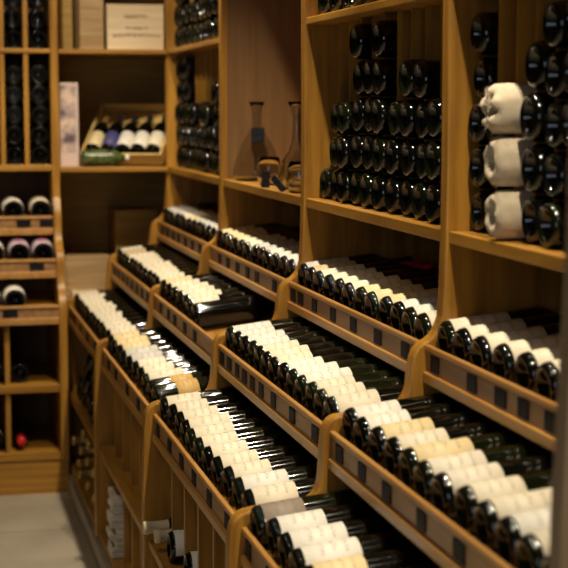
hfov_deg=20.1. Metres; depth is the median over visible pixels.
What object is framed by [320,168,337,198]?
wine bottle
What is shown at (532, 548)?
wine bottle
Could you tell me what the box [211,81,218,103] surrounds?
wine bottle
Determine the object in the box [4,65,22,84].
wine bottle
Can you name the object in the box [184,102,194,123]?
wine bottle
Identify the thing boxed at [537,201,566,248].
wine bottle
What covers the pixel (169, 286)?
wine bottle
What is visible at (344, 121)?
wine bottle
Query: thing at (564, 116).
wine bottle
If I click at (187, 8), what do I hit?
wine bottle
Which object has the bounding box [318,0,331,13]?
wine bottle
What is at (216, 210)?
wine bottle
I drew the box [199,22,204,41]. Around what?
wine bottle
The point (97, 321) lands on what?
wine bottle
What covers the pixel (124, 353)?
wine bottle
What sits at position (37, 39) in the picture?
wine bottle
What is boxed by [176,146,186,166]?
wine bottle
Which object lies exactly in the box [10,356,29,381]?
wine bottle
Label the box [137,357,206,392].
wine bottle
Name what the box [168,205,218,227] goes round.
wine bottle
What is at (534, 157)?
wine bottle
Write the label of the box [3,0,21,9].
wine bottle
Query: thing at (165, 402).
wine bottle
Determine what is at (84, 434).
wine bottle
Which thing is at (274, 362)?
wine bottle
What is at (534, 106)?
wine bottle
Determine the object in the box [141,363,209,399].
wine bottle
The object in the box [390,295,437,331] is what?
wine bottle
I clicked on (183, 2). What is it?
wine bottle
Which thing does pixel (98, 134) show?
wine bottle
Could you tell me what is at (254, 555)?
tray
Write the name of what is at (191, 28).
wine bottle
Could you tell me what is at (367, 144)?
wine bottle
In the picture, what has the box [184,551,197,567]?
wine bottle
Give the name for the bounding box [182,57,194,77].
wine bottle
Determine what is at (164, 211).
wine bottle
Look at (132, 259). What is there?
wine bottle
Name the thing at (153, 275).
wine bottle
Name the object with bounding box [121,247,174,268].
wine bottle
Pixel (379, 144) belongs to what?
wine bottle
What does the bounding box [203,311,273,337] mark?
shelf
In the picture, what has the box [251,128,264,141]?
price card
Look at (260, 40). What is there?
shelving unit
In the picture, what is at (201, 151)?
wine bottle
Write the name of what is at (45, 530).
floor
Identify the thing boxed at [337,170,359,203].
wine bottle
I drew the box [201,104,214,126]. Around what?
wine bottle
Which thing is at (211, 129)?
wine bottle
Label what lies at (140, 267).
wine bottle
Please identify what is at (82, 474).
wine bottle
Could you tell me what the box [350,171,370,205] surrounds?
wine bottle
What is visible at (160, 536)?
wine bottle
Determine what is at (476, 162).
wine bottle
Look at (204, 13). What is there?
wine bottle
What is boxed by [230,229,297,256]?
wine bottle
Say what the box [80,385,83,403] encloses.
wine bottle
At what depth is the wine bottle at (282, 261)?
4.33 m
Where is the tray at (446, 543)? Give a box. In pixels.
[331,438,495,567]
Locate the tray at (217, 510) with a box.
[155,420,229,528]
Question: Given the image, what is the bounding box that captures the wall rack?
[0,0,68,495]
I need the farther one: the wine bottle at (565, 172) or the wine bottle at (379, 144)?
the wine bottle at (379, 144)
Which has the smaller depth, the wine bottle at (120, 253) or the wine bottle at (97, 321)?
the wine bottle at (97, 321)
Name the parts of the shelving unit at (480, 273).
rail, rail, rail, rail, rail, rail, shelf, panel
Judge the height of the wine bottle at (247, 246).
0.098 m
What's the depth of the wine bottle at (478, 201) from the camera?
3.00 m
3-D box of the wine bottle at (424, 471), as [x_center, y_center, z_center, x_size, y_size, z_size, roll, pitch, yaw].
[0.361,0.305,2.579,0.304,0.098,0.079,-1,6,-12]
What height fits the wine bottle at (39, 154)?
0.078 m
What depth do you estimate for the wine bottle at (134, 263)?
5.91 m
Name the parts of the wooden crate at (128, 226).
lid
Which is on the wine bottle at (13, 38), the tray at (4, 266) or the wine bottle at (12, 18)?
the wine bottle at (12, 18)
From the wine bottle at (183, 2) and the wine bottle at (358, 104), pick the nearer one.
the wine bottle at (358, 104)
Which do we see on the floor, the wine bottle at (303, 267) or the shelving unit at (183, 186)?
the shelving unit at (183, 186)
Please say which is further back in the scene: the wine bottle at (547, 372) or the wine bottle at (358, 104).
the wine bottle at (358, 104)
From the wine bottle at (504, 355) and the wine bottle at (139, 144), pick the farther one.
the wine bottle at (139, 144)
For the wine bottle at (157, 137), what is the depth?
6.45 m
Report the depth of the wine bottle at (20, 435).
6.29 m
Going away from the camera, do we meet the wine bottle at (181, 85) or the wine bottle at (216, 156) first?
the wine bottle at (216, 156)
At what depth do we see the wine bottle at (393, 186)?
3.51 m
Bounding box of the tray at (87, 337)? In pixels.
[70,310,96,349]
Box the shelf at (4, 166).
[0,162,51,170]
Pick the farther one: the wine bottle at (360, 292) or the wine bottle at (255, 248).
the wine bottle at (255, 248)
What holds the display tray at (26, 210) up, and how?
on the wall rack
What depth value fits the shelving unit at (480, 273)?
2.94 m
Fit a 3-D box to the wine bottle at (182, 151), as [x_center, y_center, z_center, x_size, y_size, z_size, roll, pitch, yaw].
[-0.254,-0.501,6.309,0.300,0.082,0.082,-1,6,-13]
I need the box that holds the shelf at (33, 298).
[0,291,55,305]
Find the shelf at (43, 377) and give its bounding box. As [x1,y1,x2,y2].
[0,361,59,393]
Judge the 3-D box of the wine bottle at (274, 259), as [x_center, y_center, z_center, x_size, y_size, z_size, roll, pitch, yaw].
[0.114,-0.063,4.468,0.304,0.098,0.079,-2,6,-13]
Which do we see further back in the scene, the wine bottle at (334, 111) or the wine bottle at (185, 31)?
the wine bottle at (185, 31)
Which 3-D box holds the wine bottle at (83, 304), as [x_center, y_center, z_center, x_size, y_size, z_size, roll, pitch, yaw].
[-0.624,0.094,6.107,0.304,0.098,0.079,-1,6,-12]
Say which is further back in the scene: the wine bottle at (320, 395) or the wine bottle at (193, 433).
the wine bottle at (193, 433)
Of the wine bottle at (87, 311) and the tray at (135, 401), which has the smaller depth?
the tray at (135, 401)
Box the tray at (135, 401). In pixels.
[104,354,145,415]
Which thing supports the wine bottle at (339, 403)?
on the shelving unit at (173, 485)
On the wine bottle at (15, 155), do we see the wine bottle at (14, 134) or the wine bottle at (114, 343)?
the wine bottle at (14, 134)
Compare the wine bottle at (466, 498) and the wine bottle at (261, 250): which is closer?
the wine bottle at (466, 498)
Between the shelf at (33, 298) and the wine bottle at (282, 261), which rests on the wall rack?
the shelf at (33, 298)
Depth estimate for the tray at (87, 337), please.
5.89 m
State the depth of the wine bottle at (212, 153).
5.67 m
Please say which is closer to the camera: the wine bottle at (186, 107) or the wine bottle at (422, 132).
the wine bottle at (422, 132)
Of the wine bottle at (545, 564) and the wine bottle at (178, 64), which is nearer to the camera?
the wine bottle at (545, 564)
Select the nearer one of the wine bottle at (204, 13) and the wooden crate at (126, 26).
the wine bottle at (204, 13)
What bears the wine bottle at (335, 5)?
on the shelving unit at (173, 485)
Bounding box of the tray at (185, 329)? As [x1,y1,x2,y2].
[155,298,211,355]
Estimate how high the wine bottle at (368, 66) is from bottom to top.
0.084 m
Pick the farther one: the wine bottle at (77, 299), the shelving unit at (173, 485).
the wine bottle at (77, 299)
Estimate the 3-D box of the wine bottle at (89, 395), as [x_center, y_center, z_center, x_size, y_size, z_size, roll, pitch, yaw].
[-0.569,0.432,5.866,0.301,0.077,0.077,-1,6,-13]
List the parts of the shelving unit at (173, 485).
shelf, rail, rail, rail, rail, rail, rail, shelf, shelf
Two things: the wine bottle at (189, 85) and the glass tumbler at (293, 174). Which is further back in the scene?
the wine bottle at (189, 85)
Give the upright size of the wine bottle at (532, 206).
0.084 m
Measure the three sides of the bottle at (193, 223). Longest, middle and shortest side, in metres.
0.299 x 0.077 x 0.077 m
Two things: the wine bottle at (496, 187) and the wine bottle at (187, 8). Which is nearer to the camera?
the wine bottle at (496, 187)
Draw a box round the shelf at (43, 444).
[0,424,60,461]
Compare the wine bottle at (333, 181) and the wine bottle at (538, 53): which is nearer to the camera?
the wine bottle at (538, 53)
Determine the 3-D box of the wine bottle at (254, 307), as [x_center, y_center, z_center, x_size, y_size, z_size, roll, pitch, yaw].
[-0.116,0.079,4.639,0.304,0.098,0.077,-1,6,-13]
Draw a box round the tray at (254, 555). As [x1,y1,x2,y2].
[243,535,268,567]
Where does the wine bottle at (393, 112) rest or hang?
on the wine bottle at (393, 147)
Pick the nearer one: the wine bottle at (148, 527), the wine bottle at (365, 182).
the wine bottle at (365, 182)
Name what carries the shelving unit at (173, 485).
on the floor
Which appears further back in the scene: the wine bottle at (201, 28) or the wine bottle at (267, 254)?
the wine bottle at (201, 28)
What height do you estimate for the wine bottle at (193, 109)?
0.082 m
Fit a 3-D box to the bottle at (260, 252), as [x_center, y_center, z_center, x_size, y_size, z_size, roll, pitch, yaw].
[0.076,-0.089,4.649,0.299,0.077,0.077,-9,8,-12]
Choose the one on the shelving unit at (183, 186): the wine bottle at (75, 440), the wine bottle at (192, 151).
the wine bottle at (192, 151)
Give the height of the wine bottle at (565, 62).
0.080 m
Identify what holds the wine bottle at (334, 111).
on the wine bottle at (334, 140)
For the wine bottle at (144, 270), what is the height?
0.098 m
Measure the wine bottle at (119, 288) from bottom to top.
0.098 m
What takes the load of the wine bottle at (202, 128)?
on the wine bottle at (201, 151)
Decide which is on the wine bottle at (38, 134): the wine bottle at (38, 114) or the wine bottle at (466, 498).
the wine bottle at (38, 114)
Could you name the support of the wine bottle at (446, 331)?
on the shelving unit at (480, 273)
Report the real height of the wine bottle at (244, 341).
0.098 m
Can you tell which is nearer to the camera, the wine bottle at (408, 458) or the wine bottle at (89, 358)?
the wine bottle at (408, 458)
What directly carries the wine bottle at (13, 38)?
on the wall rack
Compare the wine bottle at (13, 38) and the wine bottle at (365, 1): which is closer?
the wine bottle at (365, 1)
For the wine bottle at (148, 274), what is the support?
on the shelving unit at (183, 186)
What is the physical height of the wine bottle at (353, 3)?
0.082 m
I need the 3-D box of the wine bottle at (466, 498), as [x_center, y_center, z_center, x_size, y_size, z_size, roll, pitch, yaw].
[0.408,0.323,2.408,0.304,0.098,0.079,-1,6,-13]
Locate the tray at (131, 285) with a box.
[112,264,148,302]
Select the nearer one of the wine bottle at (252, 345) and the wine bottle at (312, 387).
the wine bottle at (312, 387)
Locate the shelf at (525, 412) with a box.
[426,351,555,436]
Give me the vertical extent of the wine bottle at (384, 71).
0.083 m
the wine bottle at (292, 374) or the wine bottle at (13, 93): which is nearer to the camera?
the wine bottle at (292, 374)
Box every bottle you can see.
[0,241,3,259]
[0,365,2,379]
[0,428,3,448]
[1,194,23,215]
[2,279,25,305]
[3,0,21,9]
[3,9,21,29]
[4,29,22,47]
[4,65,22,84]
[5,85,22,104]
[5,105,23,124]
[5,125,23,144]
[6,144,24,164]
[7,235,29,258]
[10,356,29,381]
[11,418,29,445]
[27,0,46,9]
[27,9,46,30]
[28,29,47,48]
[28,65,48,84]
[28,194,50,215]
[29,85,48,104]
[29,105,49,124]
[29,124,48,144]
[30,144,49,163]
[31,235,53,258]
[72,436,90,444]
[74,287,122,310]
[75,290,125,315]
[77,380,82,399]
[77,459,93,467]
[78,293,129,317]
[78,470,91,478]
[79,446,93,454]
[80,296,131,321]
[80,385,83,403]
[81,149,128,165]
[81,429,89,438]
[83,298,136,322]
[83,372,90,392]
[85,114,109,149]
[85,302,139,327]
[85,457,93,465]
[86,351,93,371]
[86,439,93,448]
[86,481,93,490]
[87,393,92,410]
[88,397,93,415]
[89,305,143,331]
[89,402,93,423]
[90,378,93,395]
[91,308,146,335]
[91,359,93,379]
[95,311,147,339]
[98,315,147,339]
[100,114,124,149]
[100,319,146,339]
[105,323,146,337]
[108,326,169,355]
[111,331,175,362]
[115,114,138,152]
[117,243,167,264]
[117,336,181,367]
[118,245,171,267]
[120,341,186,374]
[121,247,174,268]
[124,249,178,273]
[125,346,193,380]
[129,251,182,275]
[130,114,153,152]
[132,253,185,278]
[132,352,199,386]
[136,255,191,279]
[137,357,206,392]
[138,258,195,282]
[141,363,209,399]
[142,260,198,286]
[142,517,171,534]
[145,115,164,152]
[146,263,198,288]
[147,369,209,402]
[150,266,198,287]
[151,375,209,401]
[153,270,197,284]
[154,529,171,542]
[159,386,240,426]
[160,272,223,300]
[163,202,218,222]
[165,204,217,224]
[165,275,229,305]
[167,530,183,561]
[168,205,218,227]
[168,393,248,433]
[171,278,235,309]
[174,6,181,26]
[174,207,218,228]
[175,28,181,47]
[175,103,182,123]
[175,400,256,441]
[176,59,182,79]
[176,81,181,101]
[176,125,181,144]
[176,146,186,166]
[176,282,243,314]
[178,0,189,4]
[178,6,189,26]
[178,81,190,101]
[178,209,218,229]
[179,28,183,45]
[179,125,186,145]
[180,103,188,123]
[180,211,218,231]
[180,407,266,450]
[181,61,190,79]
[181,147,186,167]
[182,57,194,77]
[182,286,250,316]
[183,26,189,45]
[183,147,195,168]
[184,79,194,100]
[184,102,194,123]
[184,125,195,145]
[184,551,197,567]
[185,3,194,24]
[185,214,217,234]
[185,218,191,234]
[185,290,258,320]
[186,416,276,460]
[188,24,195,43]
[189,103,199,124]
[190,0,199,22]
[190,125,197,146]
[190,148,198,169]
[191,216,217,236]
[191,219,196,236]
[191,294,274,328]
[193,1,204,22]
[193,24,199,42]
[193,125,202,146]
[193,424,286,470]
[194,148,204,170]
[196,219,217,238]
[197,149,209,171]
[198,0,208,20]
[198,102,209,123]
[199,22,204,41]
[199,126,208,147]
[199,221,217,241]
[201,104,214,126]
[201,151,210,172]
[202,0,214,18]
[202,433,296,480]
[203,128,214,149]
[204,20,207,40]
[205,224,217,242]
[206,0,218,16]
[207,18,214,39]
[207,126,218,148]
[209,150,218,173]
[210,226,217,240]
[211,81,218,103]
[211,442,308,491]
[213,0,218,15]
[213,17,218,38]
[213,105,218,127]
[213,129,218,150]
[213,152,218,174]
[216,223,299,248]
[222,225,299,250]
[222,452,317,502]
[225,316,306,353]
[226,227,295,253]
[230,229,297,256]
[232,463,316,510]
[233,320,315,358]
[237,231,299,258]
[240,325,323,364]
[241,477,315,507]
[242,234,299,262]
[248,329,332,369]
[250,488,364,545]
[252,238,299,265]
[254,334,342,374]
[258,241,299,267]
[258,247,265,267]
[261,339,352,380]
[262,245,298,271]
[266,501,380,559]
[268,345,361,387]
[270,249,298,275]
[278,253,298,277]
[278,350,373,394]
[278,515,396,567]
[286,258,297,277]
[286,356,384,400]
[289,529,414,567]
[295,362,395,409]
[298,253,412,287]
[303,545,434,567]
[305,257,422,290]
[305,368,404,416]
[313,260,432,295]
[314,375,404,421]
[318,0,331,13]
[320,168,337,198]
[323,264,438,300]
[323,384,403,417]
[329,0,342,11]
[330,136,342,167]
[330,169,348,200]
[331,102,344,134]
[333,268,438,304]
[335,136,355,168]
[337,101,359,134]
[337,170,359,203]
[341,0,350,8]
[342,271,435,310]
[342,393,456,446]
[348,0,363,6]
[349,24,371,58]
[350,134,370,169]
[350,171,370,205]
[351,98,369,132]
[353,61,371,95]
[353,401,473,457]
[354,275,438,314]
[359,172,382,208]
[362,59,380,94]
[362,135,382,170]
[363,0,376,3]
[363,97,383,132]
[364,281,438,321]
[369,410,491,468]
[370,98,396,134]
[371,20,396,57]
[371,136,395,172]
[371,175,395,210]
[372,59,396,95]
[379,288,437,327]
[384,139,409,175]
[384,420,510,480]
[385,177,408,213]
[388,100,404,136]
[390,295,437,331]
[398,99,424,137]
[399,59,424,97]
[399,430,532,492]
[400,139,423,176]
[400,179,423,216]
[402,302,436,337]
[404,562,441,567]
[411,182,438,219]
[412,60,439,98]
[413,442,552,506]
[414,310,436,339]
[415,101,438,139]
[415,141,431,179]
[424,183,440,223]
[425,140,441,180]
[426,97,441,138]
[431,453,553,520]
[437,307,561,355]
[453,313,561,363]
[454,469,552,536]
[469,102,489,143]
[469,146,492,188]
[470,12,498,54]
[470,190,495,231]
[471,323,560,373]
[473,57,497,98]
[474,487,551,552]
[478,83,534,133]
[484,137,533,186]
[485,189,532,239]
[486,128,514,140]
[490,182,513,189]
[492,333,560,384]
[495,507,550,567]
[515,346,559,393]
[515,529,549,567]
[520,92,554,141]
[521,144,553,192]
[521,195,552,244]
[525,40,555,89]
[536,359,558,402]
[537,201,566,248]
[541,554,548,567]
[543,0,567,47]
[543,151,567,198]
[544,50,567,98]
[544,101,567,148]
[560,103,567,145]
[562,52,567,91]
[563,159,567,193]
[563,213,565,241]
[564,1,567,36]
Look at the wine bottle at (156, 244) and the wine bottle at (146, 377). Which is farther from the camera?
the wine bottle at (156, 244)
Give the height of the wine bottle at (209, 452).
0.098 m
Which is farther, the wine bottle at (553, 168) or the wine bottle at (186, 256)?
the wine bottle at (186, 256)
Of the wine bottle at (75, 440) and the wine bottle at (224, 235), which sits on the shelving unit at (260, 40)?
the wine bottle at (224, 235)
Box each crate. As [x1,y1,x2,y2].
[57,0,72,48]
[64,250,109,298]
[71,289,96,296]
[72,0,103,48]
[80,103,164,164]
[103,4,163,49]
[108,206,157,254]
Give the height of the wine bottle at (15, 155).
0.078 m
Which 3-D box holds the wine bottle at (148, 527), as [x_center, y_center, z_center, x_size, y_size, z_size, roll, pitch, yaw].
[-0.215,0.621,4.139,0.301,0.078,0.079,-2,6,-14]
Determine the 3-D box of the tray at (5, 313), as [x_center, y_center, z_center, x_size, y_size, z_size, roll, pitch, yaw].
[-1.470,0.131,6.016,1.240,0.060,0.011,-1,6,-13]
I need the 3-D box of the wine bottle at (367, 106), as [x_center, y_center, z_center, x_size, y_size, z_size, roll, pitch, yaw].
[0.338,-0.394,3.733,0.300,0.084,0.085,-1,6,-12]
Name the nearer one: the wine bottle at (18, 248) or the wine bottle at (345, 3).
the wine bottle at (345, 3)
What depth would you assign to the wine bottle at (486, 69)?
2.96 m
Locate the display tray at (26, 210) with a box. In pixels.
[0,207,31,215]
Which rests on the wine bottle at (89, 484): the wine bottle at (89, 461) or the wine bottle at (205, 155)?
the wine bottle at (89, 461)
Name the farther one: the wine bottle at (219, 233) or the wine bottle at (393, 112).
the wine bottle at (219, 233)
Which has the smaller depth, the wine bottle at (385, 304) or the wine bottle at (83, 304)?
the wine bottle at (385, 304)
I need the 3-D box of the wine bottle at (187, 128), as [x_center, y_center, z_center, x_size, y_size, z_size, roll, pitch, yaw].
[-0.235,-0.576,6.199,0.300,0.083,0.084,-1,6,-13]
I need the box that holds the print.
[60,86,76,151]
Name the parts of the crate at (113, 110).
board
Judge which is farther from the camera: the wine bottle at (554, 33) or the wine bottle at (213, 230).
the wine bottle at (213, 230)
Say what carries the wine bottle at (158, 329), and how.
on the shelving unit at (260, 40)
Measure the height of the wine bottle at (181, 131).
0.082 m
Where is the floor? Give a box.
[0,492,97,567]
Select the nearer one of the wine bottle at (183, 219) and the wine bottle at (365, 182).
the wine bottle at (365, 182)
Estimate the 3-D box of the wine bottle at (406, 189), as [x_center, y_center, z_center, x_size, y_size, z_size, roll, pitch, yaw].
[0.403,-0.188,3.462,0.300,0.081,0.083,-1,6,-12]
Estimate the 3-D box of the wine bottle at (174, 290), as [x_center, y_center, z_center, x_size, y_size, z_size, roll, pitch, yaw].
[-0.204,0.032,5.056,0.304,0.098,0.079,-1,6,-12]
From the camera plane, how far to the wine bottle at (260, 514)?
2.97 m
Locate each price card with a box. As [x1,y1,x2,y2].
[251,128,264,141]
[261,172,269,187]
[271,175,285,191]
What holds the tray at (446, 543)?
on the shelving unit at (480, 273)
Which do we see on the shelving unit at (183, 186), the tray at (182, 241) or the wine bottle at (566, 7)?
the tray at (182, 241)
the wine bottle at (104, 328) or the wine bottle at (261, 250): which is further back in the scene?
the wine bottle at (104, 328)
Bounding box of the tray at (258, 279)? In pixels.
[210,248,280,293]
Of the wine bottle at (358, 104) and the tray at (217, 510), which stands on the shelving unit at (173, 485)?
the tray at (217, 510)
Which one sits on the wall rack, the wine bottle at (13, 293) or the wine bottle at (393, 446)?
the wine bottle at (13, 293)
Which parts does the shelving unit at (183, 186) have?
shelf, rail, shelf, rail, rail, rail, rail, rail, shelf, shelf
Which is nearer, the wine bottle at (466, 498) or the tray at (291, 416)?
the wine bottle at (466, 498)
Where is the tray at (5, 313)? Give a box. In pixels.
[0,308,58,318]
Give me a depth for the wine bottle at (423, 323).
3.12 m
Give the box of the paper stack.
[106,486,123,558]
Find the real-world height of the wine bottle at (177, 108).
0.082 m
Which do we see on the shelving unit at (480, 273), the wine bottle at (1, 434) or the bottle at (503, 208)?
the bottle at (503, 208)
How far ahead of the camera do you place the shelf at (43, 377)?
6.22 m
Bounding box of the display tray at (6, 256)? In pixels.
[3,248,52,259]
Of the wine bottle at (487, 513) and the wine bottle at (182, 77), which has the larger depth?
the wine bottle at (182, 77)
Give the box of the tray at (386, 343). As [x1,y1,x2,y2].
[290,286,412,360]
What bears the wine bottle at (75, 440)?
on the wine bottle at (80, 462)
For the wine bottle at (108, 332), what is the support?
on the shelving unit at (183, 186)
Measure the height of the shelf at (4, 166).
0.024 m
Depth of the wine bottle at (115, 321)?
5.52 m
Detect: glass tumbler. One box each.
[256,157,280,184]
[286,161,300,192]
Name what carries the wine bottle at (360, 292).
on the shelving unit at (173, 485)
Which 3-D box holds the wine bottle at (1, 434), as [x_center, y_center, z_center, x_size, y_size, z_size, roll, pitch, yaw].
[-1.158,0.596,6.354,0.079,0.078,0.301,-1,6,-13]
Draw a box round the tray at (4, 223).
[0,219,52,228]
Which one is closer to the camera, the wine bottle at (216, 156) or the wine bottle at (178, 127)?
the wine bottle at (216, 156)
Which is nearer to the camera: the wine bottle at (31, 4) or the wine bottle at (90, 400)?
the wine bottle at (90, 400)
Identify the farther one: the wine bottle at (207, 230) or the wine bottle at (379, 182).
the wine bottle at (207, 230)
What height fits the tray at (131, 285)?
0.060 m
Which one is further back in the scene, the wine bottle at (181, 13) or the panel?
the panel
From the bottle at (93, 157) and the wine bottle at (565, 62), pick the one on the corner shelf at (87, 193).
the bottle at (93, 157)
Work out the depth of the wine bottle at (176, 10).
6.31 m
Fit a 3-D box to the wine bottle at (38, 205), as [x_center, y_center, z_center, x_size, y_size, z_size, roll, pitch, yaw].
[-0.994,-0.314,6.455,0.085,0.097,0.305,-2,6,-14]
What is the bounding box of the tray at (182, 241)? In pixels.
[158,224,203,253]
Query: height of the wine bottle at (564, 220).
0.080 m
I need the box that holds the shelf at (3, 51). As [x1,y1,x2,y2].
[0,48,49,55]
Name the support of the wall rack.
on the floor
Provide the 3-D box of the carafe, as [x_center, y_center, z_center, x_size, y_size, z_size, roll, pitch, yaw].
[0.037,-0.395,4.568,0.112,0.250,0.112,-1,6,-13]
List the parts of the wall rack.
panel, rail, rail, rail, rail, rail, rail, panel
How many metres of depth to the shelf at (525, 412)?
2.71 m
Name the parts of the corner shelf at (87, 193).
shelf, shelf, shelf, shelf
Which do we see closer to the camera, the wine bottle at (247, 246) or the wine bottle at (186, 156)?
the wine bottle at (247, 246)
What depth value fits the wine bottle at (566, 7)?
2.55 m
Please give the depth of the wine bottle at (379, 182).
3.61 m
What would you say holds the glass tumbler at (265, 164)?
on the shelving unit at (260, 40)
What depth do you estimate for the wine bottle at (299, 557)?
2.68 m
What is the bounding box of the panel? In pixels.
[58,83,78,166]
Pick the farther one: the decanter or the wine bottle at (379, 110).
the decanter
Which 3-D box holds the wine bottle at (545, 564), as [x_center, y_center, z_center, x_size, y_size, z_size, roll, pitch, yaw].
[0.481,0.363,2.053,0.304,0.098,0.079,-2,6,-14]
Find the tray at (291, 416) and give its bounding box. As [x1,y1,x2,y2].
[220,350,319,445]
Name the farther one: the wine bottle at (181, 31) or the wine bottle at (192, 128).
the wine bottle at (181, 31)
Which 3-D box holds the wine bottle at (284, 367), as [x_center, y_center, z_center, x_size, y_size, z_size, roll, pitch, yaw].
[0.139,0.197,3.559,0.304,0.098,0.079,-1,6,-12]
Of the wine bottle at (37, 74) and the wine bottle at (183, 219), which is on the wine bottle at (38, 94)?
the wine bottle at (37, 74)
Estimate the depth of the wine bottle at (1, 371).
6.19 m
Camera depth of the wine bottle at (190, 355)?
4.67 m
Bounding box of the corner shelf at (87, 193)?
[58,0,166,254]
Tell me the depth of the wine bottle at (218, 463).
3.39 m
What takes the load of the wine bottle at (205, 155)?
on the shelving unit at (183, 186)
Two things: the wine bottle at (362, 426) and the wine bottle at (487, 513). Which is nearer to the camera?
the wine bottle at (487, 513)
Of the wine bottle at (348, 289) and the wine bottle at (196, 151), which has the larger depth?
the wine bottle at (196, 151)
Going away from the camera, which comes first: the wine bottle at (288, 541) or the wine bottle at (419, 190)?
the wine bottle at (288, 541)
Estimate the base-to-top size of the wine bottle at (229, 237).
0.098 m
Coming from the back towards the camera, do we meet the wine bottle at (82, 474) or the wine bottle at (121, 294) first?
the wine bottle at (121, 294)
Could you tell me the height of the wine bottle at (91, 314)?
0.098 m
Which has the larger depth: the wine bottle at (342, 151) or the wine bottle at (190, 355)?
the wine bottle at (190, 355)
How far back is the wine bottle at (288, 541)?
2.78 m
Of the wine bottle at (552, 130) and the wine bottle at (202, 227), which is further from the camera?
the wine bottle at (202, 227)
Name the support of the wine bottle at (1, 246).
on the wall rack
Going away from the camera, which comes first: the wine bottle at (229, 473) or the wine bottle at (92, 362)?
the wine bottle at (229, 473)
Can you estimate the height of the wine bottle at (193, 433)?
0.098 m
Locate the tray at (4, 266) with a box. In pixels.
[0,262,55,271]
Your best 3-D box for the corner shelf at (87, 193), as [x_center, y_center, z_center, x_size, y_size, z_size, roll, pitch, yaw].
[-0.651,-0.907,6.603,0.607,1.960,0.560,-1,6,-13]
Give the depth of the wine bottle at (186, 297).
4.82 m
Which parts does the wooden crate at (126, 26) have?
lid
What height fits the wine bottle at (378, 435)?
0.098 m
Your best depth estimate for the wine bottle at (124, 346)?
5.00 m
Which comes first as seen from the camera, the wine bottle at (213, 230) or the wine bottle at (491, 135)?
the wine bottle at (491, 135)
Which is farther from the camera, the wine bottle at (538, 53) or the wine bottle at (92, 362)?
the wine bottle at (92, 362)
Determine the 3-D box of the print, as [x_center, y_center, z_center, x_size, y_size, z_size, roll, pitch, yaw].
[-0.862,-0.659,6.386,0.063,0.263,0.002,-1,6,-13]
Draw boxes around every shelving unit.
[67,0,218,553]
[93,0,300,567]
[141,0,442,567]
[225,0,567,567]
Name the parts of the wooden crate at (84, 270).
lid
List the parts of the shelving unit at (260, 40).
shelf, shelf, rail, rail, rail, rail, rail, rail, shelf, lining panel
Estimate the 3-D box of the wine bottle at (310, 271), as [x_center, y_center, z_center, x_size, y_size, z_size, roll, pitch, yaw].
[0.206,-0.019,4.074,0.304,0.098,0.079,-2,6,-13]
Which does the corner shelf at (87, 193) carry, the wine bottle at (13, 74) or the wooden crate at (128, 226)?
the wooden crate at (128, 226)
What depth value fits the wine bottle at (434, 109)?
3.21 m
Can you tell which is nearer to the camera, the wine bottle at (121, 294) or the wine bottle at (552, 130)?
the wine bottle at (552, 130)
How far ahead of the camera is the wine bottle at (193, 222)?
5.74 m
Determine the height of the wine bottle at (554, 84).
0.079 m
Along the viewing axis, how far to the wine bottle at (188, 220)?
5.83 m
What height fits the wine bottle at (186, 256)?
0.098 m
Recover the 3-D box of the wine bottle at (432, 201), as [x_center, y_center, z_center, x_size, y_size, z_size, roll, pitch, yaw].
[0.439,-0.166,3.262,0.300,0.082,0.084,-1,6,-12]
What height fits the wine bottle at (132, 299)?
0.098 m
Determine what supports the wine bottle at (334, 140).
on the wine bottle at (333, 181)
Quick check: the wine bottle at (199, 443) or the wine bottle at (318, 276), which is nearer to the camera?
the wine bottle at (199, 443)
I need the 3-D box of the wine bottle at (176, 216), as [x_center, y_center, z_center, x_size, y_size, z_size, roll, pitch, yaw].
[-0.268,-0.249,6.153,0.304,0.098,0.079,-1,6,-12]
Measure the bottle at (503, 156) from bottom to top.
0.089 m
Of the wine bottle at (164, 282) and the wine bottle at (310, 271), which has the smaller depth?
the wine bottle at (310, 271)
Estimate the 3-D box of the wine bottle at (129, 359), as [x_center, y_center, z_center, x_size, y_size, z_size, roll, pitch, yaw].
[-0.323,0.237,4.809,0.304,0.098,0.079,-1,6,-12]
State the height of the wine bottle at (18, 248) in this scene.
0.097 m
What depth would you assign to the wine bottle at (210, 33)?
5.60 m

